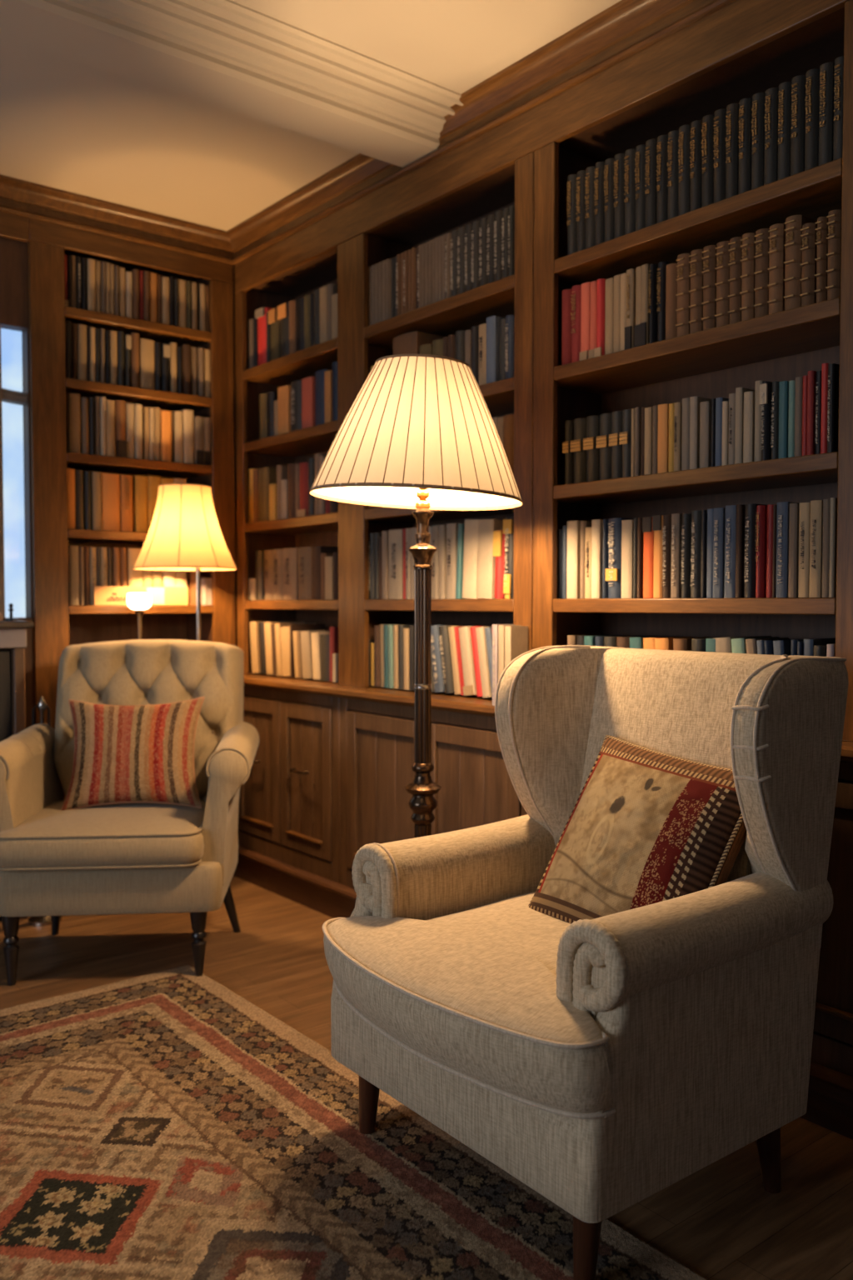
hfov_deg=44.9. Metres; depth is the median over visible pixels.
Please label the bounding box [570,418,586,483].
book
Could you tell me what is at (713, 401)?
book
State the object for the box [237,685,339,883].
base cabinet
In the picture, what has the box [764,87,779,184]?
book
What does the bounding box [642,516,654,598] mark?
book
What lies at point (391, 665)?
book
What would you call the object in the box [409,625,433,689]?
book
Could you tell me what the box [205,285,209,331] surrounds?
book
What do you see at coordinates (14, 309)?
wall
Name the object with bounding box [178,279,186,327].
book
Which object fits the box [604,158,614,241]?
book
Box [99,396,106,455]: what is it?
book
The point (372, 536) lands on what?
book
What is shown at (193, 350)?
book
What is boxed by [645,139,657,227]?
book
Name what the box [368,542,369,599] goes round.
book
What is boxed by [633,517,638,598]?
book
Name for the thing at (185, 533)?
table lamp
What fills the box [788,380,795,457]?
book
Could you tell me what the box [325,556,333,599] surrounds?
book
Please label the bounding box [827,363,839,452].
book
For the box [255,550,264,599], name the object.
book
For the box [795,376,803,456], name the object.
book
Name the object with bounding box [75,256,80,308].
book
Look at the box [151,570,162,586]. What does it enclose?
book
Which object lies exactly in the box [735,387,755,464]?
book
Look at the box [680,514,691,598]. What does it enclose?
book
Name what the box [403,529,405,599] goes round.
book
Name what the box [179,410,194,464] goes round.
book
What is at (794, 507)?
book
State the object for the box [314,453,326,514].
book
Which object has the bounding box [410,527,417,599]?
book
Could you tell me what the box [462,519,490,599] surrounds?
book
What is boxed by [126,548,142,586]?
book
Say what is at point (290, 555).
book
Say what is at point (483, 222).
book
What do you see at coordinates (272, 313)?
book
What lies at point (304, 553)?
book
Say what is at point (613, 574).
book
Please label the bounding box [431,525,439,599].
book
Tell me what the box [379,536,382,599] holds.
book
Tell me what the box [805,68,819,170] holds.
book
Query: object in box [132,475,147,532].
book
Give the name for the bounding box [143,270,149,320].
book
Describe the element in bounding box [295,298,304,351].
book
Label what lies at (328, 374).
book
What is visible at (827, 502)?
book
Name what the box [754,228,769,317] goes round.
book
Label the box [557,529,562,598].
book
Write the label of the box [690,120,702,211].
book
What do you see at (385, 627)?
book
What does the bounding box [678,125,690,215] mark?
book
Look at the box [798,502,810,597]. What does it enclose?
book
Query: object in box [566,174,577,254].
book
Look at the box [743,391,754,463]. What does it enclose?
book
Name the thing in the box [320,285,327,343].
book
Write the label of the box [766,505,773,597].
book
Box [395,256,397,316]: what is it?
book
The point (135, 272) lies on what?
book
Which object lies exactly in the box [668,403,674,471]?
book
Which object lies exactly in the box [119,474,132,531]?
book
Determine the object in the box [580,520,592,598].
book
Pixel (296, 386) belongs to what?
book
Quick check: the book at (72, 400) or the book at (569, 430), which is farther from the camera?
the book at (72, 400)
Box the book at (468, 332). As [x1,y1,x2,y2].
[465,330,471,369]
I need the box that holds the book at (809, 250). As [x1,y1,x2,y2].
[800,222,817,306]
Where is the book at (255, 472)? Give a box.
[252,469,259,522]
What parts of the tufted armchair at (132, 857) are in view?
leg, arm, leg, seat, backrest, leg, arm, leg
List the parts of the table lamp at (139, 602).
lamp shade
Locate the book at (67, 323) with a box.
[65,320,72,378]
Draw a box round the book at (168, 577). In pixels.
[161,570,174,586]
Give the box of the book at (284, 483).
[280,479,288,519]
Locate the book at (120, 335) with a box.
[116,330,124,385]
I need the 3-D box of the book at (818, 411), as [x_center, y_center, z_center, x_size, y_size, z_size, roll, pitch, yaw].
[0.994,-0.540,2.508,0.174,0.200,0.014,-2,3,-39]
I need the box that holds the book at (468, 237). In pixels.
[464,224,472,291]
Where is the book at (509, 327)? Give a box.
[505,315,514,379]
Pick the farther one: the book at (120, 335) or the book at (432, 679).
the book at (120, 335)
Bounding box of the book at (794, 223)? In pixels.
[784,215,817,310]
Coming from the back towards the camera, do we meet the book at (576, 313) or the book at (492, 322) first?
the book at (492, 322)
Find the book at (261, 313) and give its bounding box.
[255,306,271,364]
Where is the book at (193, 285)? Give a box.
[190,282,197,329]
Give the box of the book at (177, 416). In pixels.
[170,410,183,462]
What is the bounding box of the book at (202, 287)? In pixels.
[199,284,205,330]
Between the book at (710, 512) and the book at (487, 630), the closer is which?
the book at (710, 512)
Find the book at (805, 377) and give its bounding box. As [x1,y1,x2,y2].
[802,375,808,455]
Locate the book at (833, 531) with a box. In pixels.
[829,497,837,597]
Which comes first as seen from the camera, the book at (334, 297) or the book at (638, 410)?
the book at (638, 410)
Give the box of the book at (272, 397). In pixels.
[266,391,277,437]
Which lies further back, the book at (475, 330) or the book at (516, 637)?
the book at (475, 330)
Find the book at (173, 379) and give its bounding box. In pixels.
[168,342,177,392]
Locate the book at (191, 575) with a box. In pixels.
[186,570,195,604]
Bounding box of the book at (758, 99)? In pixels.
[751,92,764,189]
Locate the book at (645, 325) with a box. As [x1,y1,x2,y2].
[640,264,649,345]
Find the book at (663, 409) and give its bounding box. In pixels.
[657,403,669,473]
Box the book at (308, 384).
[301,376,315,428]
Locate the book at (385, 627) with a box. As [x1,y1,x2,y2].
[383,624,401,687]
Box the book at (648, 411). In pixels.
[644,407,653,474]
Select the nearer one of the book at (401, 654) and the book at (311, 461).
the book at (401, 654)
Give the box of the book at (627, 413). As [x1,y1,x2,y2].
[619,409,631,477]
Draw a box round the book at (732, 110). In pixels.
[725,103,739,199]
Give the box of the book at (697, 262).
[688,249,704,334]
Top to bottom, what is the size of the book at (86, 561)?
0.238 m
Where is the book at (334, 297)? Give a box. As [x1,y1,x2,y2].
[331,293,337,339]
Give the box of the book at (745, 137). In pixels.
[738,98,752,194]
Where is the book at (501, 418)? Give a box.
[498,416,503,445]
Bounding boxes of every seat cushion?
[0,799,205,868]
[323,891,613,1113]
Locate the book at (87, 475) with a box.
[83,471,91,529]
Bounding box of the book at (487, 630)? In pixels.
[485,627,492,696]
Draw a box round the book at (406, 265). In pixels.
[403,250,408,313]
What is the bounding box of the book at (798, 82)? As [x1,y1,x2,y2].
[790,75,805,175]
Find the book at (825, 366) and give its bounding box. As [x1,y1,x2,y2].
[820,363,829,453]
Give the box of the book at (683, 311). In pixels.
[675,253,690,336]
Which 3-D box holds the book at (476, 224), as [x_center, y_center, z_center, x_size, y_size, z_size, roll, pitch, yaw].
[0.215,-1.255,3.430,0.171,0.228,0.032,-2,3,-39]
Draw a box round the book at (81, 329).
[76,324,86,380]
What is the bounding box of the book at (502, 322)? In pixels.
[499,318,505,380]
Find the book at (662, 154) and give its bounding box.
[656,135,668,223]
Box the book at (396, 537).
[389,529,403,599]
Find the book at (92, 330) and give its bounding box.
[89,327,95,381]
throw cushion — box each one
[60,696,204,810]
[528,735,746,923]
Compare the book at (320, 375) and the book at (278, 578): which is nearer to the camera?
the book at (320, 375)
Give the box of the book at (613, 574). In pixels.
[605,518,634,598]
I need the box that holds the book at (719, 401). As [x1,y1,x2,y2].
[715,397,729,466]
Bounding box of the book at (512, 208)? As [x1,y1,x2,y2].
[508,205,514,275]
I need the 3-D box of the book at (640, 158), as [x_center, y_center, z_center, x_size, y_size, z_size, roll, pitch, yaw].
[0.647,-1.243,2.901,0.174,0.241,0.034,-2,3,-39]
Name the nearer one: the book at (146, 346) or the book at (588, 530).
the book at (588, 530)
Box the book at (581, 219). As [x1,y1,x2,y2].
[575,170,586,251]
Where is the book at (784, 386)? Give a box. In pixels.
[778,380,789,458]
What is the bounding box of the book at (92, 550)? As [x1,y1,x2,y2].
[88,546,96,604]
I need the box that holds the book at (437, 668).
[430,624,474,692]
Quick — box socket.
[415,487,430,508]
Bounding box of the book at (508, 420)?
[503,414,514,475]
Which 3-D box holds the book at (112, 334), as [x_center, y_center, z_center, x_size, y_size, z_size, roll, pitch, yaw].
[-1.347,-1.166,4.339,0.031,0.224,0.177,-2,3,-39]
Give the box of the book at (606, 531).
[602,519,609,598]
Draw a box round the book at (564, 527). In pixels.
[562,525,567,598]
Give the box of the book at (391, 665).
[388,624,413,688]
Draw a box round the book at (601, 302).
[594,278,606,357]
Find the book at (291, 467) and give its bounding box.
[287,463,299,518]
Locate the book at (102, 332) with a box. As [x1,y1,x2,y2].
[99,328,104,383]
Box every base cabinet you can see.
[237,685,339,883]
[340,697,527,889]
[810,760,852,1076]
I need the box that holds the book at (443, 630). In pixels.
[439,625,484,693]
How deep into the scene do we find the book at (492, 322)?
3.33 m
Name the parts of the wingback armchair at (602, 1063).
leg, arm, seat, leg, backrest, arm, leg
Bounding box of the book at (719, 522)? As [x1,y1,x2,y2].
[713,507,744,598]
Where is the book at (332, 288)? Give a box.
[327,284,337,340]
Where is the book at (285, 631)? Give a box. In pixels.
[280,625,324,676]
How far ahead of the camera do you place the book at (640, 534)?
2.88 m
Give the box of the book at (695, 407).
[690,396,711,469]
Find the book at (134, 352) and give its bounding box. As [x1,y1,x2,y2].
[130,332,139,387]
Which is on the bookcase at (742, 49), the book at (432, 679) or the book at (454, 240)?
the book at (454, 240)
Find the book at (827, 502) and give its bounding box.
[822,499,830,597]
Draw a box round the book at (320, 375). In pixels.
[315,369,332,424]
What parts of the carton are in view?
white panel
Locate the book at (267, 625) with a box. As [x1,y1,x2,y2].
[264,621,304,674]
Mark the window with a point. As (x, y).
(12, 398)
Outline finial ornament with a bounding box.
[5,603,17,620]
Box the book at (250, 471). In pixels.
[248,468,254,522]
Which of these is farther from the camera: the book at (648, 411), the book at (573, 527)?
the book at (573, 527)
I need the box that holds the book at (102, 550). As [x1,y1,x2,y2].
[100,547,107,585]
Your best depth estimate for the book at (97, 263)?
4.22 m
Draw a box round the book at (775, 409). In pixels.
[770,381,779,459]
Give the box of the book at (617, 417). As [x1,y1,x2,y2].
[609,410,622,479]
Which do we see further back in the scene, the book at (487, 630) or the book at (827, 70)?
the book at (487, 630)
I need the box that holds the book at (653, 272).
[648,264,658,343]
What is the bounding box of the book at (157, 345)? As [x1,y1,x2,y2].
[154,342,161,390]
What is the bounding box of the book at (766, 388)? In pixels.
[760,381,772,460]
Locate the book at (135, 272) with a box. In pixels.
[130,269,139,319]
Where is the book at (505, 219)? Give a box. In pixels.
[501,207,509,278]
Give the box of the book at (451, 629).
[448,625,487,694]
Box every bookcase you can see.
[0,210,235,797]
[235,0,852,741]
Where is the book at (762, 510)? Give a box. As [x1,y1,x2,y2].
[755,505,767,597]
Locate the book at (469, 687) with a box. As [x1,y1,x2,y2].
[458,625,484,695]
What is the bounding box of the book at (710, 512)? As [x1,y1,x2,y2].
[706,509,724,598]
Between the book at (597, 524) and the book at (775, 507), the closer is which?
the book at (775, 507)
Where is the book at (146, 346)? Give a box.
[139,338,154,389]
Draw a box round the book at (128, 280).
[125,271,132,318]
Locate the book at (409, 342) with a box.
[393,330,444,354]
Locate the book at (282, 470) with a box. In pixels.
[276,465,288,519]
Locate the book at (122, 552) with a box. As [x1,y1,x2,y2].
[119,548,127,586]
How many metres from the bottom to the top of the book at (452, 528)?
0.256 m
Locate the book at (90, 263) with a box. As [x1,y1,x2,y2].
[85,258,95,311]
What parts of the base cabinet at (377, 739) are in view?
door, door panel, door panel, door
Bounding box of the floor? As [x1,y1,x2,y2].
[0,875,852,1279]
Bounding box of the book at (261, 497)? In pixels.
[258,468,264,521]
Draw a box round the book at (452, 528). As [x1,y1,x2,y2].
[446,523,463,599]
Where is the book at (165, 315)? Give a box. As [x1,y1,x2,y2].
[160,276,169,324]
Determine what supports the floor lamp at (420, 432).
on the floor
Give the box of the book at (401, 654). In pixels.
[398,624,436,689]
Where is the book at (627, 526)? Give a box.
[621,520,634,598]
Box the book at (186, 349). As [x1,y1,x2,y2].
[176,344,191,394]
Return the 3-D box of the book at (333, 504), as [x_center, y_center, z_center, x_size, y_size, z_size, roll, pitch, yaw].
[-0.310,-0.610,4.116,0.170,0.222,0.041,-2,3,-39]
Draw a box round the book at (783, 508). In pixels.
[775,501,798,597]
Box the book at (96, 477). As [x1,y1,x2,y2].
[90,471,101,529]
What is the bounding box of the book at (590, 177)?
[585,166,595,248]
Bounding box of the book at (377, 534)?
[375,532,381,599]
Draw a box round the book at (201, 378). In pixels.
[197,347,204,396]
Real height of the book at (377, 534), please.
0.247 m
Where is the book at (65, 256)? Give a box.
[64,254,68,306]
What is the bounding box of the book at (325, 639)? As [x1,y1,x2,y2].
[320,634,329,680]
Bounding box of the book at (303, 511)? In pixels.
[297,462,308,516]
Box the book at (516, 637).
[505,625,528,668]
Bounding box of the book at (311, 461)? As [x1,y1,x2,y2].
[308,458,314,515]
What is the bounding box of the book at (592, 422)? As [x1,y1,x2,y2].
[583,415,599,481]
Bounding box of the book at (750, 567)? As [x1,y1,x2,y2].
[744,503,767,597]
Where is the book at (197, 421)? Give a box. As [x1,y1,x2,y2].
[193,415,204,464]
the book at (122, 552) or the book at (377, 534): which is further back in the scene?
the book at (122, 552)
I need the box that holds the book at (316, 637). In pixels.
[310,631,329,679]
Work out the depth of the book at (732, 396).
2.64 m
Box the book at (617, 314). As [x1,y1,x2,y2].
[613,274,620,352]
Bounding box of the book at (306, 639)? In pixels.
[300,630,329,678]
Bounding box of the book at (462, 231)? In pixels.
[456,226,465,294]
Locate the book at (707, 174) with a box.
[701,115,714,207]
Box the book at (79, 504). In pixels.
[75,470,84,529]
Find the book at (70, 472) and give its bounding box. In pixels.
[66,468,74,529]
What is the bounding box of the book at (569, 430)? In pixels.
[562,420,574,484]
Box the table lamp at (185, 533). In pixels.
[132,483,237,640]
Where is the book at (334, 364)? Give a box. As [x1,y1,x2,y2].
[332,361,337,421]
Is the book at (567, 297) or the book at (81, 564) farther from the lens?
the book at (81, 564)
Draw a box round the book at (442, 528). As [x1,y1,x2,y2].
[439,525,446,599]
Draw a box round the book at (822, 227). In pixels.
[815,216,828,302]
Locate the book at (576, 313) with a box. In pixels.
[570,285,581,362]
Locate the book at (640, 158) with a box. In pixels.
[635,145,645,230]
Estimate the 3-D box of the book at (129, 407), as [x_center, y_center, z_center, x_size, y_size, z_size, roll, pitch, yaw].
[-1.289,-0.876,4.388,0.033,0.230,0.166,-2,3,-39]
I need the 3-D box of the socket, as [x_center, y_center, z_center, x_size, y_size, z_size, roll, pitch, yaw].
[-0.010,-0.417,2.834,0.042,0.119,0.042,-2,3,-39]
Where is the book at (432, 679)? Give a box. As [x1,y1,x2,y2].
[430,653,434,691]
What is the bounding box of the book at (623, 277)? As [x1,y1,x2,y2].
[620,273,626,350]
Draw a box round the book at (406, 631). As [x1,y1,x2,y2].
[403,628,409,689]
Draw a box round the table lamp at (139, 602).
[126,592,151,639]
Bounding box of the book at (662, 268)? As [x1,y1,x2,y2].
[656,261,670,341]
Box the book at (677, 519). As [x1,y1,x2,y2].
[670,513,682,598]
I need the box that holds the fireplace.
[0,620,34,920]
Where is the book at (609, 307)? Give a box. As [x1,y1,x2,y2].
[605,278,614,354]
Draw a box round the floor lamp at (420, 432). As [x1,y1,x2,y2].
[309,354,523,838]
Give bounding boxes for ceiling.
[0,0,621,230]
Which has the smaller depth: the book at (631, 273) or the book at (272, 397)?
the book at (631, 273)
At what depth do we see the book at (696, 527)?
2.73 m
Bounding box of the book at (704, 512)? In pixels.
[700,510,709,598]
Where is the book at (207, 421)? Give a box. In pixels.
[203,417,210,464]
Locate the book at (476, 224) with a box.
[470,220,479,289]
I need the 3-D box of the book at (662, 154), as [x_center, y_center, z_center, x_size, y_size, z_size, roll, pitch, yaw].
[0.693,-1.241,2.844,0.173,0.242,0.034,-2,3,-39]
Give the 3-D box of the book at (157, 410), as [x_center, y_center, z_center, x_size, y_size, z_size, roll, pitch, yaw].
[-1.198,-0.877,4.464,0.026,0.227,0.179,-2,3,-39]
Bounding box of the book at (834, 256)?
[825,209,841,299]
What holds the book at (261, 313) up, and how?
on the bookcase at (742, 49)
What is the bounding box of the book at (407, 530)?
[405,528,410,599]
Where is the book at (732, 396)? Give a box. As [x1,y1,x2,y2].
[728,393,735,464]
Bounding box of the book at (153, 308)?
[150,272,157,322]
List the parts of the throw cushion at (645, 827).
gusset cord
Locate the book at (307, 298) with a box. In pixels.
[304,295,310,348]
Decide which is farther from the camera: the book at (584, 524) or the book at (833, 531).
the book at (584, 524)
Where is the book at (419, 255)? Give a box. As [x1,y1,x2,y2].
[417,245,421,308]
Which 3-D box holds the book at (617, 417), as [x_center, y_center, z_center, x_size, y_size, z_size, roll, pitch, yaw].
[0.593,-0.554,2.983,0.164,0.192,0.037,-2,3,-39]
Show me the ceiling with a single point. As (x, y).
(67, 123)
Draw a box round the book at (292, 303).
[289,300,295,354]
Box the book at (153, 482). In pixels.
[146,475,159,532]
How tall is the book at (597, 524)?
0.228 m
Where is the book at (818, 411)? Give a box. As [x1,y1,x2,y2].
[815,370,821,454]
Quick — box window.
[0,324,27,618]
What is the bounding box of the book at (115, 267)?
[113,265,119,315]
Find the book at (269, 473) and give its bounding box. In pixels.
[263,466,276,520]
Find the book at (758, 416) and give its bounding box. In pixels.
[755,380,765,461]
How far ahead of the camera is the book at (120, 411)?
4.29 m
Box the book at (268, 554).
[264,550,274,599]
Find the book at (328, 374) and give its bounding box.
[325,370,332,423]
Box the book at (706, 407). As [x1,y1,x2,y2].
[700,401,711,468]
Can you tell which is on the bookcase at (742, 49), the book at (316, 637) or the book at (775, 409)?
the book at (775, 409)
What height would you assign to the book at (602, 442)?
0.192 m
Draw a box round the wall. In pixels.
[0,236,237,728]
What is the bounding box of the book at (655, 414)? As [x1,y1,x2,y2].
[652,405,658,474]
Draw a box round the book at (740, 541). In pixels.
[735,504,776,598]
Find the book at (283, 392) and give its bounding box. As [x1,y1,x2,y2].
[277,385,290,434]
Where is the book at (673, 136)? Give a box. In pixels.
[667,130,679,219]
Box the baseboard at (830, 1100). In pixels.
[233,845,852,1139]
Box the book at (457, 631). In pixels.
[454,626,464,694]
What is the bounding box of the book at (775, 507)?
[772,505,777,597]
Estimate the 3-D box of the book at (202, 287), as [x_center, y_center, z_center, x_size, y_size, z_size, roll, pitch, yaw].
[-1.022,-1.449,4.569,0.025,0.206,0.157,-2,3,-39]
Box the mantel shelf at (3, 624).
[0,620,34,628]
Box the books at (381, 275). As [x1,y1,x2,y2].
[66,234,835,685]
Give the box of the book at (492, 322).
[486,315,504,383]
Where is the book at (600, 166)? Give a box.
[594,161,604,245]
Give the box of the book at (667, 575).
[662,514,671,598]
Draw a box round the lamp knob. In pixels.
[404,775,441,824]
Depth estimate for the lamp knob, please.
2.84 m
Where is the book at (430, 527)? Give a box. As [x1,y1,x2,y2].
[428,526,431,544]
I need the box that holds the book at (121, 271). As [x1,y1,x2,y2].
[118,267,125,316]
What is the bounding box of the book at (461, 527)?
[455,523,474,599]
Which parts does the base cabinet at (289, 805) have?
door panel, door, handle, door, door panel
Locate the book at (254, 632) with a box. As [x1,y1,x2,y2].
[250,620,289,673]
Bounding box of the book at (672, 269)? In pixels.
[665,263,677,339]
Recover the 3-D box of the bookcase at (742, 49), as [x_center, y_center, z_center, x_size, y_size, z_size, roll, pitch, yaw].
[0.241,-0.717,3.483,0.301,1.820,3.095,-2,3,-39]
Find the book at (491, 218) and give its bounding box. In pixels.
[486,214,494,283]
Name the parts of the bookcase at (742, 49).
panel, shelf, shelf, shelf, shelf, panel, panel, shelf, shelf, shelf, panel, shelf, panel, shelf, shelf, shelf, shelf, panel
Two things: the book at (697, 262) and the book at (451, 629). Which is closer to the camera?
the book at (697, 262)
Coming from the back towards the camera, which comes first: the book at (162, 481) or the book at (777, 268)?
the book at (162, 481)
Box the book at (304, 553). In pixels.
[298,546,338,599]
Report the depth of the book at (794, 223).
2.49 m
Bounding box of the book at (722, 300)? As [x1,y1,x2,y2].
[715,240,729,327]
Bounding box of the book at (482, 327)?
[479,323,486,384]
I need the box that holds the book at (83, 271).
[80,257,86,309]
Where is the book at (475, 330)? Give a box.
[471,325,479,385]
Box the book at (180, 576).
[175,570,186,586]
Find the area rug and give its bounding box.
[0,965,707,1279]
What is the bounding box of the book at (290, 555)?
[283,547,298,599]
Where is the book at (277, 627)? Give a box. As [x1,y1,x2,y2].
[275,622,316,675]
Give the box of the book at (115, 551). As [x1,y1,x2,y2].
[111,547,119,586]
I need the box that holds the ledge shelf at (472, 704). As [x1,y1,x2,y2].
[244,673,852,762]
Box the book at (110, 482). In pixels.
[101,473,119,530]
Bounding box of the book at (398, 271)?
[395,254,401,315]
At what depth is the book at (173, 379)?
4.43 m
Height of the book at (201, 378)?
0.214 m
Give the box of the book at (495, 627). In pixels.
[492,624,514,705]
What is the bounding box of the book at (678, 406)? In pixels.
[674,402,682,471]
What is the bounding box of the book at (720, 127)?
[713,109,726,203]
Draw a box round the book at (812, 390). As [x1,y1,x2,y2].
[806,370,816,454]
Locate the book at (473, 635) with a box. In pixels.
[470,625,492,696]
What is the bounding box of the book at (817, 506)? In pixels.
[809,500,823,597]
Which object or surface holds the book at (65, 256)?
on the bookcase at (58, 625)
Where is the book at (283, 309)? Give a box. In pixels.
[277,302,289,357]
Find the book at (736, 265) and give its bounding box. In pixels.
[728,236,742,324]
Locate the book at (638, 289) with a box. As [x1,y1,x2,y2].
[634,265,641,347]
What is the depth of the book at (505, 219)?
3.27 m
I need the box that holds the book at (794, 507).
[788,503,799,597]
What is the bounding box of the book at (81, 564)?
[78,546,84,604]
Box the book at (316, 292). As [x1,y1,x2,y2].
[313,289,319,344]
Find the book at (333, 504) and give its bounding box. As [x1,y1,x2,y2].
[330,500,338,513]
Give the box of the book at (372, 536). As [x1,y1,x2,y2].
[368,533,374,599]
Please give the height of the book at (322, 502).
0.232 m
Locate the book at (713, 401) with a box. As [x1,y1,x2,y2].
[710,398,715,466]
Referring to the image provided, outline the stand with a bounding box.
[28,695,61,925]
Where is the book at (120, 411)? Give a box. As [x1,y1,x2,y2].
[114,400,126,457]
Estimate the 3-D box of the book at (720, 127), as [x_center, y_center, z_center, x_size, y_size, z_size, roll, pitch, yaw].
[0.809,-1.236,2.700,0.176,0.243,0.035,-2,3,-39]
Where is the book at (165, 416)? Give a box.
[160,410,171,461]
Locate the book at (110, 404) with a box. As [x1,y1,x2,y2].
[105,400,114,456]
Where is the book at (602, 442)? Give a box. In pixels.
[596,413,611,479]
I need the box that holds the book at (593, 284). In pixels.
[588,280,597,358]
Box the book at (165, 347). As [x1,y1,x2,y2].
[160,343,170,391]
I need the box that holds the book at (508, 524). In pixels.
[503,517,514,598]
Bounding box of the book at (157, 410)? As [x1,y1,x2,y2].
[153,407,160,460]
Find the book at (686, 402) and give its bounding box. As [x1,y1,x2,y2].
[681,397,690,469]
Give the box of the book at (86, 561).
[83,546,89,604]
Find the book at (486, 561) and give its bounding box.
[476,519,504,599]
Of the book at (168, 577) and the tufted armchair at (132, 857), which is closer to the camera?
the tufted armchair at (132, 857)
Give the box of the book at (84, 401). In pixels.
[80,397,89,454]
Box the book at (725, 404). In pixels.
[722,400,729,465]
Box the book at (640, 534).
[637,517,644,598]
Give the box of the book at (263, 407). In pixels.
[260,393,267,439]
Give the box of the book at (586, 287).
[580,281,590,360]
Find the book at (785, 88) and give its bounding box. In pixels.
[777,81,791,180]
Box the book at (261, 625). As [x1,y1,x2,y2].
[258,621,268,674]
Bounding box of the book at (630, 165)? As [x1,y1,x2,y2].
[624,149,635,234]
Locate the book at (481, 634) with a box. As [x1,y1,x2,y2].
[475,626,492,698]
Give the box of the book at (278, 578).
[273,549,284,599]
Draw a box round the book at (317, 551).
[311,545,338,599]
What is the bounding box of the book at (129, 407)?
[125,403,134,458]
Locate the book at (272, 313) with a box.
[268,307,279,360]
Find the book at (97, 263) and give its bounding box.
[95,260,101,312]
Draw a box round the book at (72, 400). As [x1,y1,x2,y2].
[65,393,80,453]
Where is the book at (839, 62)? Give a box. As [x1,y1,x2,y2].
[833,55,844,160]
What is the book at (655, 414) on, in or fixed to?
on the bookcase at (742, 49)
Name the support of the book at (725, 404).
on the bookcase at (742, 49)
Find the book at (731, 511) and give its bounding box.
[725,505,772,598]
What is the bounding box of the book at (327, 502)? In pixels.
[325,499,329,513]
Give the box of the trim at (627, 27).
[0,0,736,273]
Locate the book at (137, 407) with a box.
[134,404,142,459]
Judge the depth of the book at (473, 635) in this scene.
3.43 m
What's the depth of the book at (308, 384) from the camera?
4.18 m
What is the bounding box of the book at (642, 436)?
[640,406,648,474]
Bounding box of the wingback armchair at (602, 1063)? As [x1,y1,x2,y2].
[322,645,849,1279]
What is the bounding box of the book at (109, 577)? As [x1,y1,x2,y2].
[106,548,112,585]
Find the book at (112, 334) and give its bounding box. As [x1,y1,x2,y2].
[109,330,117,384]
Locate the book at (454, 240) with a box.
[450,230,458,296]
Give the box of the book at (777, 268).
[767,223,785,314]
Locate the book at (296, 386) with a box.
[290,380,302,431]
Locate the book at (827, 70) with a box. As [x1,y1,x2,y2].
[818,62,834,165]
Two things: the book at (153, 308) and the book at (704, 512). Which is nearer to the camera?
the book at (704, 512)
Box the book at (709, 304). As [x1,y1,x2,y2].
[701,245,717,330]
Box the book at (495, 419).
[493,416,499,432]
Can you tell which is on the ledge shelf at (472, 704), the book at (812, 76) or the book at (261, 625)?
the book at (261, 625)
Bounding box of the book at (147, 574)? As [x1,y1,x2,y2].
[142,570,151,586]
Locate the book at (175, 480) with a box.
[172,478,186,483]
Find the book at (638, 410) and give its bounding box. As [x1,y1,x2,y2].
[635,406,641,475]
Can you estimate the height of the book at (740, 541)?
0.236 m
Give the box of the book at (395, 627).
[393,624,414,688]
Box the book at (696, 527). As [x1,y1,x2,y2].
[690,510,701,598]
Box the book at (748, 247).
[740,232,755,320]
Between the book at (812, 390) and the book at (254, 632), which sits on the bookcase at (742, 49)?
the book at (812, 390)
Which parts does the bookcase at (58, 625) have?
shelf, panel, shelf, shelf, shelf, shelf, panel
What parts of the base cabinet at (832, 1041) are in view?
door panel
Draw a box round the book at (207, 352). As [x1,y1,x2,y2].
[204,349,210,397]
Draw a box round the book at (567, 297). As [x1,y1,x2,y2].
[561,289,571,364]
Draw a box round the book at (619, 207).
[613,153,625,238]
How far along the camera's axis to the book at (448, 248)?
3.48 m
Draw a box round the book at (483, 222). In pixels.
[479,217,487,286]
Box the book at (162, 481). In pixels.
[160,478,173,484]
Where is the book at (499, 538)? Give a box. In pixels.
[492,530,513,599]
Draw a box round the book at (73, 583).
[67,545,79,604]
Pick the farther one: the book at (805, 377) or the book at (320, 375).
the book at (320, 375)
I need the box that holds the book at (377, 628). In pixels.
[374,625,380,686]
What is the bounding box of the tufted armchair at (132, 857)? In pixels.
[0,639,259,985]
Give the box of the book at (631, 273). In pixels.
[625,268,636,349]
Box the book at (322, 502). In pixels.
[319,455,325,514]
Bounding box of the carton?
[93,585,188,604]
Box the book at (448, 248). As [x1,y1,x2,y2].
[445,233,451,298]
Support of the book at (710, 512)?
on the bookcase at (742, 49)
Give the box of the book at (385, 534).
[381,530,389,599]
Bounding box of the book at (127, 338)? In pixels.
[124,334,131,386]
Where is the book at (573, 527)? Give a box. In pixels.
[566,520,580,598]
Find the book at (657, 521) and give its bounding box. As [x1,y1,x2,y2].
[652,515,663,598]
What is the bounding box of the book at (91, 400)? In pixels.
[87,397,94,454]
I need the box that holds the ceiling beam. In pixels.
[0,0,463,167]
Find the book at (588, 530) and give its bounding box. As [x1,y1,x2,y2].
[585,527,591,598]
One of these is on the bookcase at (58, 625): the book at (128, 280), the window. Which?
the book at (128, 280)
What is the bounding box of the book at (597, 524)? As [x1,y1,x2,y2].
[591,519,603,598]
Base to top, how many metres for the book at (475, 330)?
0.205 m
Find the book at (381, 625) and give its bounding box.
[380,624,389,686]
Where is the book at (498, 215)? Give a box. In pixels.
[494,210,502,280]
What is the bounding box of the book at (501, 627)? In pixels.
[498,625,520,681]
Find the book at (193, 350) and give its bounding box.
[190,346,197,395]

